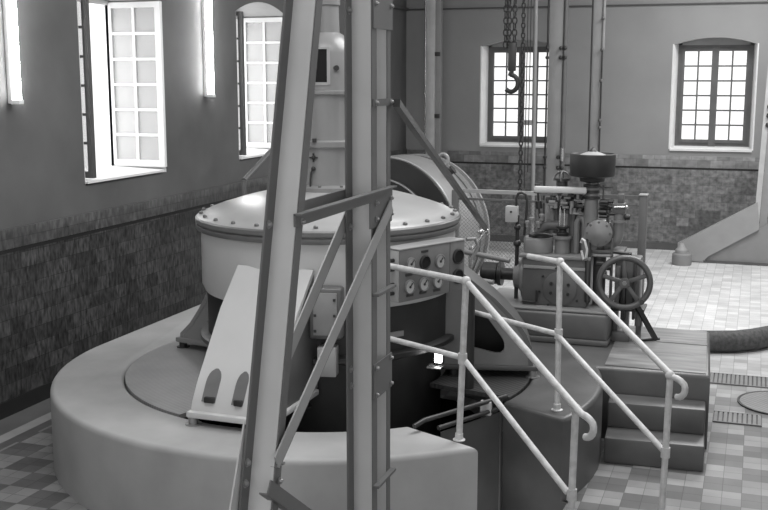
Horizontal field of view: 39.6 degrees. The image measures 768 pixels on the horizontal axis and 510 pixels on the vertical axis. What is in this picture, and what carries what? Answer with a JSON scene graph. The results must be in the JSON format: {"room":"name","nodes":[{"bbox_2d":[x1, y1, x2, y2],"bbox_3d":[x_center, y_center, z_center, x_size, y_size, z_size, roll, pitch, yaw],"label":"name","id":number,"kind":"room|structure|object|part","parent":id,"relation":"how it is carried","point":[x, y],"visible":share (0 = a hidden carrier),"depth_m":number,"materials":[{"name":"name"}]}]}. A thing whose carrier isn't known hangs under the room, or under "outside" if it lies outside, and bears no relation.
{"room":"power station hall","nodes":[
{"label":"power station hall","id":0,"kind":"room"},
{"bbox_2d":[0,0,406,402],"bbox_3d":[-3.143,-1.562,8.146,0.640,5.600,19.600,3,10,19],"label":"wall","id":1,"kind":"structure","parent":0,"point":[83,268],"depth_m":9.27,"materials":[{"name":"paint"}]},
{"bbox_2d":[2,0,23,104],"bbox_3d":[-2.800,-1.802,8.007,0.109,1.332,0.060,3,10,19],"label":"lamp","id":2,"kind":"object","parent":1,"relation":"attached to","point":[9,6],"visible":1,"depth_m":8.03,"materials":[{"name":"white"}]},
{"bbox_2d":[0,381,52,419],"bbox_3d":[-2.849,1.155,8.495,0.022,0.125,19.600,3,10,19],"label":"baseboard","id":3,"kind":"structure","parent":1,"relation":"attached to","point":[21,402],"depth_m":8.46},
{"bbox_2d":[77,0,166,184],"bbox_3d":[-2.608,-1.580,9.686,0.651,1.749,1.343,3,10,19],"label":"window","id":4,"kind":"structure","parent":1,"relation":"in","point":[132,29],"depth_m":10.27,"materials":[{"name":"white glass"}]},
{"bbox_3d":[-2.886,-1.552,9.790,0.060,1.600,1.330,3,10,19],"label":"frame","id":5,"kind":"part","parent":4,"relation":"part of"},
{"bbox_3d":[-2.623,-0.743,9.780,0.651,0.043,1.248,3,10,19],"label":"sill","id":6,"kind":"part","parent":4,"relation":"part of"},
{"bbox_2d":[202,0,215,96],"bbox_3d":[-1.792,-2.279,10.867,0.109,1.332,0.060,3,10,19],"label":"lamp","id":7,"kind":"object","parent":1,"relation":"attached to","point":[207,33],"visible":1,"depth_m":10.88,"materials":[{"name":"white"}]},
{"bbox_2d":[236,2,282,158],"bbox_3d":[-1.660,-2.028,12.374,0.651,1.749,1.333,3,10,19],"label":"window","id":8,"kind":"structure","parent":1,"relation":"in","point":[259,23],"depth_m":12.94,"materials":[{"name":"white glass"}]},
{"bbox_3d":[-1.676,-1.191,12.468,0.651,0.043,1.238,3,10,19],"label":"sill","id":9,"kind":"part","parent":8,"relation":"part of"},
{"bbox_2d":[394,6,408,10],"bbox_3d":[-2.836,-2.395,7.899,0.050,0.035,19.600,3,10,19],"label":"trim","id":10,"kind":"structure","parent":1,"relation":"attached to","point":[395,7],"depth_m":16.66,"materials":[{"name":"paint"}]},
{"bbox_2d":[0,241,767,509],"bbox_3d":[2.521,1.524,6.665,11.391,0.001,19.600,3,10,19],"label":"floor","id":11,"kind":"structure","parent":0,"point":[699,295],"depth_m":7.76,"materials":[{"name":"tile"}]},
{"bbox_2d":[242,148,270,195],"bbox_3d":[-1.064,-0.384,11.098,0.052,2.304,1.744,3,10,19],"label":"stair rail","id":12,"kind":"object","parent":11,"relation":"on","point":[266,155],"visible":0.24,"depth_m":10.38,"materials":[{"name":"metal"}]},
{"bbox_3d":[-1.343,0.085,10.362,0.044,1.622,0.044,3,10,19],"label":"post","id":13,"kind":"part","parent":12,"relation":"part of","materials":[{"name":"metal"}]},
{"bbox_2d":[50,304,477,509],"bbox_3d":[-0.609,1.043,7.908,3.379,0.540,3.990,3,10,19],"label":"plinth","id":14,"kind":"object","parent":11,"relation":"on","point":[112,450],"visible":0.61,"depth_m":6.15,"materials":[{"name":"concrete"}]},
{"bbox_2d":[125,341,207,417],"bbox_3d":[-1.298,0.787,7.877,1.050,0.030,2.550,2,10,9],"label":"plate","id":15,"kind":"object","parent":14,"relation":"on","point":[164,379],"visible":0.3,"depth_m":7.41,"materials":[{"name":"grey metal"}]},
{"bbox_2d":[229,0,396,509],"bbox_3d":[-0.276,-0.363,3.997,0.250,4.616,1.780,3,10,19],"label":"lattice column","id":16,"kind":"structure","parent":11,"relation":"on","point":[365,201],"depth_m":4.30,"materials":[{"name":"metal"}]},
{"bbox_3d":[-0.338,-0.333,3.821,0.092,4.602,1.185,3,10,19],"label":"leaning leg","id":17,"kind":"part","parent":16,"relation":"part of","materials":[{"name":"paint"}]},
{"bbox_2d":[393,99,487,229],"bbox_3d":[0.453,-0.441,6.781,0.030,1.168,4.182,2,10,11],"label":"bar","id":18,"kind":"object","parent":16,"relation":"attached to","point":[398,105],"visible":1,"depth_m":5.77,"materials":[{"name":"metal"}]},
{"bbox_2d":[176,0,539,436],"bbox_3d":[-0.219,0.274,7.562,2.616,4.470,2.526,-3,10,-17],"label":"generator","id":19,"kind":"object","parent":11,"relation":"on","point":[231,230],"visible":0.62,"depth_m":7.04,"materials":[{"name":"paint"}]},
{"bbox_3d":[-0.504,-1.165,7.257,0.283,0.020,0.065,7,12,38],"label":"opening frame","id":20,"kind":"part","parent":19,"relation":"part of","materials":[{"name":"paint"}]},
{"bbox_3d":[-0.391,-0.399,7.531,1.846,0.212,1.846,3,10,19],"label":"domed lid","id":21,"kind":"part","parent":19,"relation":"part of","materials":[{"name":"paint"}]},
{"bbox_3d":[-0.373,-1.273,7.175,0.023,0.250,0.016,-1,10,-5],"label":"opening frame","id":22,"kind":"part","parent":19,"relation":"part of","materials":[{"name":"paint"}]},
{"bbox_3d":[0.033,0.518,6.935,0.212,0.035,0.032,-5,11,-29],"label":"name plate","id":23,"kind":"part","parent":19,"relation":"part of","materials":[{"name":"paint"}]},
{"bbox_2d":[390,237,465,302],"bbox_3d":[0.199,0.081,6.837,0.316,0.335,0.650,9,13,44],"label":"panel","id":24,"kind":"object","parent":19,"relation":"attached to","point":[445,255],"visible":0.78,"depth_m":6.70,"materials":[{"name":"paint"}]},
{"bbox_2d":[426,347,444,369],"bbox_3d":[0.341,0.681,7.067,0.100,0.130,0.100,3,10,19],"label":"lamp","id":25,"kind":"object","parent":19,"relation":"attached to","point":[439,360],"visible":0.86,"depth_m":7.06,"materials":[{"name":"metal"}]},
{"bbox_3d":[0.359,0.675,7.057,0.050,0.075,0.025,3,10,19],"label":"glass","id":26,"kind":"part","parent":25,"relation":"part of","materials":[{"name":"white glass"}]},
{"bbox_2d":[184,398,567,509],"bbox_3d":[-0.194,1.944,7.853,3.309,1.220,2.892,3,10,19],"label":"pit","id":27,"kind":"object","parent":11,"relation":"in","point":[513,497],"visible":0.12,"depth_m":6.91,"materials":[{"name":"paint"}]},
{"bbox_2d":[424,0,442,157],"bbox_3d":[0.752,-2.972,16.601,0.285,5.600,0.150,3,10,19],"label":"steel post","id":28,"kind":"object","parent":11,"relation":"on","point":[433,40],"visible":0.65,"depth_m":16.57,"materials":[{"name":"metal"}]},
{"bbox_2d":[390,152,489,273],"bbox_3d":[0.234,-0.153,11.074,1.709,1.857,1.206,3,10,19],"label":"machine","id":29,"kind":"object","parent":11,"relation":"on","point":[415,174],"visible":0.2,"depth_m":10.49,"materials":[{"name":"paint"}]},
{"bbox_2d":[412,394,507,509],"bbox_3d":[0.472,1.476,6.605,0.807,1.115,0.078,-9,13,-44],"label":"guard","id":30,"kind":"object","parent":11,"relation":"attached to","point":[484,434],"visible":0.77,"depth_m":6.69,"materials":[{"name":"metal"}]},
{"bbox_3d":[0.475,0.951,6.514,0.807,0.050,0.030,-8,13,-41],"label":"rail","id":31,"kind":"part","parent":30,"relation":"part of","materials":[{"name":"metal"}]},
{"bbox_3d":[0.537,0.997,6.557,0.602,0.033,0.028,-9,13,-44],"label":"rail","id":32,"kind":"part","parent":30,"relation":"part of","materials":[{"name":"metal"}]},
{"bbox_3d":[0.545,1.516,6.651,0.579,1.000,0.008,-9,13,-44],"label":"sheet panel","id":33,"kind":"part","parent":30,"relation":"part of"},
{"bbox_2d":[430,369,530,400],"bbox_3d":[0.598,0.775,7.955,0.860,0.030,2.078,-2,10,-13],"label":"plate","id":34,"kind":"object","parent":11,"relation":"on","point":[511,383],"visible":0.28,"depth_m":7.26,"materials":[{"name":"grey metal"}]},
{"bbox_2d":[464,237,510,284],"bbox_3d":[0.485,0.238,8.376,0.827,0.894,0.715,4,10,24],"label":"pipe","id":35,"kind":"object","parent":34,"relation":"on","point":[475,253],"visible":0.12,"depth_m":8.48,"materials":[{"name":"metal"}]},
{"bbox_2d":[390,263,596,509],"bbox_3d":[0.467,0.867,6.025,0.112,1.508,1.968,-7,12,-37],"label":"handrail","id":36,"kind":"object","parent":11,"relation":"on","point":[576,410],"visible":0.97,"depth_m":5.77,"materials":[{"name":"grey metal"}]},
{"bbox_3d":[0.444,0.605,6.039,0.037,0.942,0.088,-5,11,-28],"label":"post","id":37,"kind":"part","parent":36,"relation":"part of","materials":[{"name":"grey metal"}]},
{"bbox_3d":[0.411,0.841,6.106,0.071,0.562,1.768,-7,12,-38],"label":"rail","id":38,"kind":"part","parent":36,"relation":"part of","materials":[{"name":"grey metal"}]},
{"bbox_3d":[0.957,1.243,5.446,0.037,0.956,0.055,-7,12,-37],"label":"post","id":39,"kind":"part","parent":36,"relation":"part of","materials":[{"name":"grey metal"}]},
{"bbox_2d":[523,0,537,231],"bbox_3d":[2.061,-2.692,14.924,0.195,5.600,0.060,3,10,19],"label":"steel post","id":40,"kind":"object","parent":11,"relation":"on","point":[532,122],"visible":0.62,"depth_m":14.99,"materials":[{"name":"metal"}]},
{"bbox_2d":[452,189,648,325],"bbox_3d":[1.486,0.195,9.823,1.785,1.582,0.120,3,10,19],"label":"fence","id":41,"kind":"object","parent":11,"relation":"on","point":[643,197],"visible":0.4,"depth_m":9.76,"materials":[{"name":"metal"}]},
{"bbox_3d":[0.668,0.161,10.095,0.060,1.560,0.060,3,10,19],"label":"post","id":42,"kind":"part","parent":41,"relation":"part of","materials":[{"name":"metal"}]},
{"bbox_3d":[1.030,-0.582,9.844,0.805,0.036,0.030,3,10,19],"label":"rail","id":43,"kind":"part","parent":41,"relation":"part of","materials":[{"name":"metal"}]},
{"bbox_3d":[1.410,0.208,9.842,0.030,1.550,0.040,3,10,19],"label":"post","id":44,"kind":"part","parent":41,"relation":"part of","materials":[{"name":"metal"}]},
{"bbox_3d":[1.448,-0.483,9.713,1.690,0.023,0.018,3,10,19],"label":"rail","id":45,"kind":"part","parent":41,"relation":"part of","materials":[{"name":"metal"}]},
{"bbox_3d":[1.856,-0.532,9.561,0.945,0.033,0.026,3,10,19],"label":"rail","id":46,"kind":"part","parent":41,"relation":"part of","materials":[{"name":"metal"}]},
{"bbox_3d":[2.294,0.247,9.548,0.065,1.570,0.110,3,10,19],"label":"post","id":47,"kind":"part","parent":41,"relation":"part of","materials":[{"name":"metal"}]},
{"bbox_2d":[542,0,568,240],"bbox_3d":[2.438,-2.716,15.068,0.306,5.600,0.198,3,10,19],"label":"steel post","id":48,"kind":"object","parent":11,"relation":"on","point":[557,34],"visible":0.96,"depth_m":15.11,"materials":[{"name":"metal"}]},
{"bbox_2d":[456,325,709,501],"bbox_3d":[1.320,1.042,7.889,2.075,0.549,2.657,3,10,19],"label":"platform","id":49,"kind":"object","parent":11,"relation":"on","point":[624,367],"visible":0.64,"depth_m":7.33,"materials":[{"name":"paint"}]},
{"bbox_2d":[480,147,630,346],"bbox_3d":[1.388,-0.124,8.624,1.221,1.518,0.780,3,10,19],"label":"machine","id":50,"kind":"object","parent":49,"relation":"on","point":[590,239],"visible":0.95,"depth_m":8.39,"materials":[{"name":"paint"}]},
{"bbox_2d":[505,191,527,298],"bbox_3d":[1.071,-0.079,8.658,0.182,0.886,0.081,1,10,6],"label":"junction box","id":51,"kind":"object","parent":50,"relation":"on","point":[511,212],"visible":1,"depth_m":8.60,"materials":[{"name":"paint"}]},
{"bbox_2d":[529,217,534,223],"bbox_3d":[1.186,-0.279,8.552,0.044,0.055,0.044,3,10,19],"label":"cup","id":52,"kind":"object","parent":50,"relation":"on","point":[531,219],"depth_m":8.54,"materials":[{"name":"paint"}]},
{"bbox_3d":[1.236,-0.431,8.552,0.074,0.278,0.060,3,10,19],"label":"dashpot rod","id":53,"kind":"part","parent":50,"relation":"part of","materials":[{"name":"metal"}]},
{"bbox_2d":[539,214,544,220],"bbox_3d":[1.261,-0.304,8.521,0.044,0.055,0.044,3,10,19],"label":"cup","id":54,"kind":"object","parent":50,"relation":"on","point":[541,216],"depth_m":8.51,"materials":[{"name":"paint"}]},
{"bbox_3d":[1.304,-0.222,8.562,0.186,0.114,0.076,3,10,19],"label":"servo arm","id":55,"kind":"part","parent":50,"relation":"part of","materials":[{"name":"paint"}]},
{"bbox_3d":[1.348,0.102,8.425,0.500,0.025,0.017,3,10,19],"label":"case moulding","id":56,"kind":"part","parent":50,"relation":"part of","materials":[{"name":"paint"}]},
{"bbox_3d":[1.356,0.373,8.718,1.015,0.015,0.720,3,10,19],"label":"tank lid","id":57,"kind":"part","parent":50,"relation":"part of","materials":[{"name":"paint"}]},
{"bbox_3d":[1.401,-0.336,8.488,0.020,0.210,0.020,3,10,19],"label":"valve rod","id":58,"kind":"part","parent":50,"relation":"part of","materials":[{"name":"metal"}]},
{"bbox_3d":[1.382,-0.510,8.369,0.415,0.055,0.035,3,10,19],"label":"lever","id":59,"kind":"part","parent":50,"relation":"part of","materials":[{"name":"paint"}]},
{"bbox_3d":[1.435,-0.334,8.476,0.020,0.210,0.020,3,10,19],"label":"valve rod","id":60,"kind":"part","parent":50,"relation":"part of","materials":[{"name":"metal"}]},
{"bbox_3d":[1.354,0.502,8.741,1.050,0.246,0.780,3,10,19],"label":"oil tank","id":61,"kind":"part","parent":50,"relation":"part of","materials":[{"name":"metal"}]},
{"bbox_3d":[1.551,-0.045,8.285,0.073,0.175,0.029,8,12,40],"label":"hook handle","id":62,"kind":"part","parent":50,"relation":"part of","materials":[{"name":"paint"}]},
{"bbox_3d":[1.631,-0.294,8.413,0.150,0.588,0.150,3,10,19],"label":"flyball post","id":63,"kind":"part","parent":50,"relation":"part of","materials":[{"name":"metal"}]},
{"bbox_3d":[1.712,0.001,8.359,0.140,0.017,0.100,3,10,19],"label":"cock plate","id":64,"kind":"part","parent":50,"relation":"part of","materials":[{"name":"paint"}]},
{"bbox_3d":[1.844,-0.374,8.293,0.111,0.032,0.032,3,10,19],"label":"indicator rod","id":65,"kind":"part","parent":50,"relation":"part of","materials":[{"name":"metal"}]},
{"bbox_3d":[1.838,-0.016,8.258,0.122,0.038,0.028,3,10,19],"label":"cock lever","id":66,"kind":"part","parent":50,"relation":"part of","materials":[{"name":"metal"}]},
{"bbox_3d":[1.906,-0.298,8.348,0.040,0.048,0.048,3,10,19],"label":"knob","id":67,"kind":"part","parent":50,"relation":"part of","materials":[{"name":"metal"}]},
{"bbox_2d":[475,253,687,509],"bbox_3d":[1.140,0.772,6.592,0.077,1.508,1.753,-7,12,-37],"label":"handrail","id":68,"kind":"object","parent":49,"relation":"on","point":[670,376],"visible":0.99,"depth_m":6.29,"materials":[{"name":"grey metal"}]},
{"bbox_3d":[1.083,0.507,6.621,0.037,0.941,0.050,-4,10,-22],"label":"post","id":69,"kind":"part","parent":68,"relation":"part of","materials":[{"name":"grey metal"}]},
{"bbox_3d":[1.093,0.750,6.631,0.040,0.567,1.628,-7,12,-38],"label":"rail","id":70,"kind":"part","parent":68,"relation":"part of","materials":[{"name":"grey metal"}]},
{"bbox_3d":[1.294,0.404,6.327,0.039,0.677,1.247,-7,12,-37],"label":"rail","id":71,"kind":"part","parent":68,"relation":"part of","materials":[{"name":"grey metal"}]},
{"bbox_3d":[1.596,1.141,6.057,0.037,0.956,0.062,-3,10,-17],"label":"post","id":72,"kind":"part","parent":68,"relation":"part of","materials":[{"name":"grey metal"}]},
{"bbox_2d":[596,252,659,341],"bbox_3d":[1.943,0.331,8.375,0.408,0.720,0.531,6,11,32],"label":"handwheel","id":73,"kind":"object","parent":49,"relation":"on","point":[627,297],"visible":0.98,"depth_m":8.33,"materials":[{"name":"metal"}]},
{"bbox_3d":[1.851,0.524,8.526,0.036,0.280,0.100,3,10,19],"label":"stand leg","id":74,"kind":"part","parent":73,"relation":"part of","materials":[{"name":"paint"}]},
{"bbox_3d":[1.931,0.529,8.499,0.036,0.280,0.100,3,10,19],"label":"stand leg","id":75,"kind":"part","parent":73,"relation":"part of","materials":[{"name":"paint"}]},
{"bbox_3d":[1.966,0.416,8.521,0.240,0.025,0.240,3,10,19],"label":"cross plate","id":76,"kind":"part","parent":73,"relation":"part of","materials":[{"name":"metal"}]},
{"bbox_3d":[2.021,0.534,8.468,0.036,0.280,0.100,3,10,19],"label":"stand leg","id":77,"kind":"part","parent":73,"relation":"part of","materials":[{"name":"paint"}]},
{"bbox_3d":[2.022,0.573,8.431,0.022,0.222,0.165,3,10,19],"label":"strut leg","id":78,"kind":"part","parent":73,"relation":"part of","materials":[{"name":"metal"}]},
{"bbox_3d":[2.064,0.534,8.394,0.192,0.314,0.152,3,10,19],"label":"strut leg","id":79,"kind":"part","parent":73,"relation":"part of","materials":[{"name":"metal"}]},
{"bbox_3d":[2.075,0.668,8.418,0.216,0.020,0.020,-2,10,-14],"label":"foot rod","id":80,"kind":"part","parent":73,"relation":"part of","materials":[{"name":"metal"}]},
{"bbox_2d":[586,0,605,193],"bbox_3d":[2.980,-2.686,14.888,0.189,5.600,0.186,3,10,19],"label":"steel post","id":81,"kind":"object","parent":11,"relation":"on","point":[598,6],"visible":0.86,"depth_m":14.88,"materials":[{"name":"metal"}]},
{"bbox_2d":[604,394,705,471],"bbox_3d":[1.878,1.220,7.391,0.655,0.360,0.462,3,10,16],"label":"concrete steps","id":82,"kind":"structure","parent":11,"relation":"on","point":[624,442],"depth_m":7.30,"materials":[{"name":"grey concrete"}]},
{"bbox_2d":[672,243,691,265],"bbox_3d":[4.184,-0.017,14.977,0.270,0.305,0.270,3,10,19],"label":"bollard","id":83,"kind":"object","parent":11,"relation":"on","point":[681,256],"visible":1,"depth_m":14.90,"materials":[{"name":"concrete"}]},
{"bbox_3d":[4.174,-0.099,14.966,0.170,0.140,0.170,3,10,19],"label":"knob","id":84,"kind":"part","parent":83,"relation":"part of","materials":[{"name":"paint"}]},
{"bbox_2d":[678,202,767,265],"bbox_3d":[5.178,-0.412,15.170,1.890,1.020,0.645,3,10,19],"label":"buttress","id":85,"kind":"object","parent":11,"relation":"on","point":[737,239],"visible":0.83,"depth_m":14.97,"materials":[{"name":"paint"}]},
{"bbox_2d":[756,71,767,227],"bbox_3d":[5.288,-1.880,14.612,0.270,3.103,0.075,3,10,19],"label":"leaning steel leg","id":86,"kind":"object","parent":85,"relation":"on","point":[763,215],"visible":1,"depth_m":14.76,"materials":[{"name":"paint"}]},
{"bbox_2d":[698,326,767,351],"bbox_3d":[4.688,0.779,10.493,3.572,0.205,0.612,-1,9,-3],"label":"hose","id":87,"kind":"object","parent":11,"relation":"on","point":[754,338],"visible":0.76,"depth_m":10.15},
{"bbox_2d":[713,410,761,426],"bbox_3d":[2.722,1.259,8.218,0.355,0.010,0.270,3,10,19],"label":"floor grate","id":88,"kind":"object","parent":11,"relation":"on","point":[719,416],"visible":1,"depth_m":8.21,"materials":[{"name":"metal"}]},
{"bbox_2d":[710,372,767,387],"bbox_3d":[3.403,1.105,9.144,1.175,0.010,0.330,3,10,19],"label":"floor grate","id":89,"kind":"object","parent":11,"relation":"on","point":[715,378],"visible":0.95,"depth_m":9.25,"materials":[{"name":"metal"}]},
{"bbox_2d":[737,391,767,414],"bbox_3d":[3.205,1.197,8.590,0.690,0.010,0.690,3,10,19],"label":"manhole cover","id":90,"kind":"object","parent":11,"relation":"on","point":[756,401],"visible":1,"depth_m":8.63,"materials":[{"name":"metal"}]},
{"bbox_2d":[469,229,488,268],"bbox_3d":[0.788,0.048,8.947,0.179,0.560,0.098,-2,10,-10],"label":"rod","id":91,"kind":"object","parent":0,"point":[481,232],"visible":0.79,"depth_m":8.88,"materials":[{"name":"metal"}]},
{"bbox_2d":[406,0,767,243],"bbox_3d":[5.544,-2.824,15.714,12.011,5.600,0.640,3,10,19],"label":"wall","id":92,"kind":"structure","parent":0,"point":[690,192],"depth_m":16.20,"materials":[{"name":"paint"}]},
{"bbox_2d":[479,40,548,147],"bbox_3d":[2.142,-2.539,16.798,1.226,1.659,0.364,3,10,19],"label":"window","id":93,"kind":"structure","parent":92,"relation":"in","point":[487,53],"depth_m":16.95,"materials":[{"name":"paint"}]},
{"bbox_3d":[2.140,-1.752,16.926,1.190,0.064,0.357,3,10,19],"label":"sill","id":94,"kind":"part","parent":93,"relation":"part of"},
{"bbox_2d":[490,234,677,249],"bbox_3d":[5.735,-0.049,15.776,11.391,0.105,0.022,3,10,19],"label":"baseboard","id":95,"kind":"structure","parent":92,"relation":"attached to","point":[629,244],"depth_m":16.42,"materials":[{"name":"paint"}]},
{"bbox_2d":[409,1,767,9],"bbox_3d":[5.734,-3.605,15.179,11.391,0.020,0.030,3,10,19],"label":"trim","id":96,"kind":"structure","parent":92,"relation":"attached to","point":[756,1],"depth_m":15.89,"materials":[{"name":"paint"}]},
{"bbox_2d":[668,38,758,151],"bbox_3d":[4.895,-2.382,15.854,1.206,1.659,0.364,3,10,19],"label":"window","id":97,"kind":"structure","parent":92,"relation":"in","point":[715,45],"depth_m":15.92,"materials":[{"name":"paint"}]},
{"bbox_3d":[4.894,-1.595,15.982,1.170,0.064,0.357,3,10,19],"label":"sill","id":98,"kind":"part","parent":97,"relation":"part of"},
{"bbox_3d":[2.424,-4.108,6.092,12.211,0.100,20.220,3,10,19],"label":"ceiling","id":99,"kind":"structure","parent":0,"visible":0},
{"bbox_2d":[503,0,531,190],"bbox_3d":[1.373,-2.718,10.869,0.360,4.216,0.240,3,10,19],"label":"chain hoist","id":100,"kind":"object","parent":99,"relation":"hanging from","point":[512,46],"visible":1,"depth_m":10.98,"materials":[{"name":"metal"}]},
{"bbox_3d":[1.253,-3.324,10.810,0.055,2.424,0.039,-5,11,-25],"label":"chain","id":101,"kind":"part","parent":100,"relation":"part of","materials":[{"name":"metal"}]},
{"bbox_3d":[1.286,-3.322,10.799,0.055,2.424,0.039,-5,11,-25],"label":"chain","id":102,"kind":"part","parent":100,"relation":"part of","materials":[{"name":"metal"}]},
{"bbox_3d":[1.340,-3.319,10.780,0.055,2.424,0.039,-5,11,-25],"label":"chain","id":103,"kind":"part","parent":100,"relation":"part of","materials":[{"name":"metal"}]},
{"bbox_3d":[1.425,-2.570,10.876,0.046,3.922,0.034,-5,10,-25],"label":"chain","id":104,"kind":"part","parent":100,"relation":"part of","materials":[{"name":"metal"}]},
{"bbox_3d":[1.468,-2.597,10.856,0.010,3.850,0.009,3,10,19],"label":"hand chain","id":105,"kind":"part","parent":100,"relation":"part of","materials":[{"name":"metal"}]},
{"bbox_3d":[1.498,-2.679,10.832,0.010,3.680,0.009,3,10,19],"label":"hand chain","id":106,"kind":"part","parent":100,"relation":"part of","materials":[{"name":"metal"}]}
]}

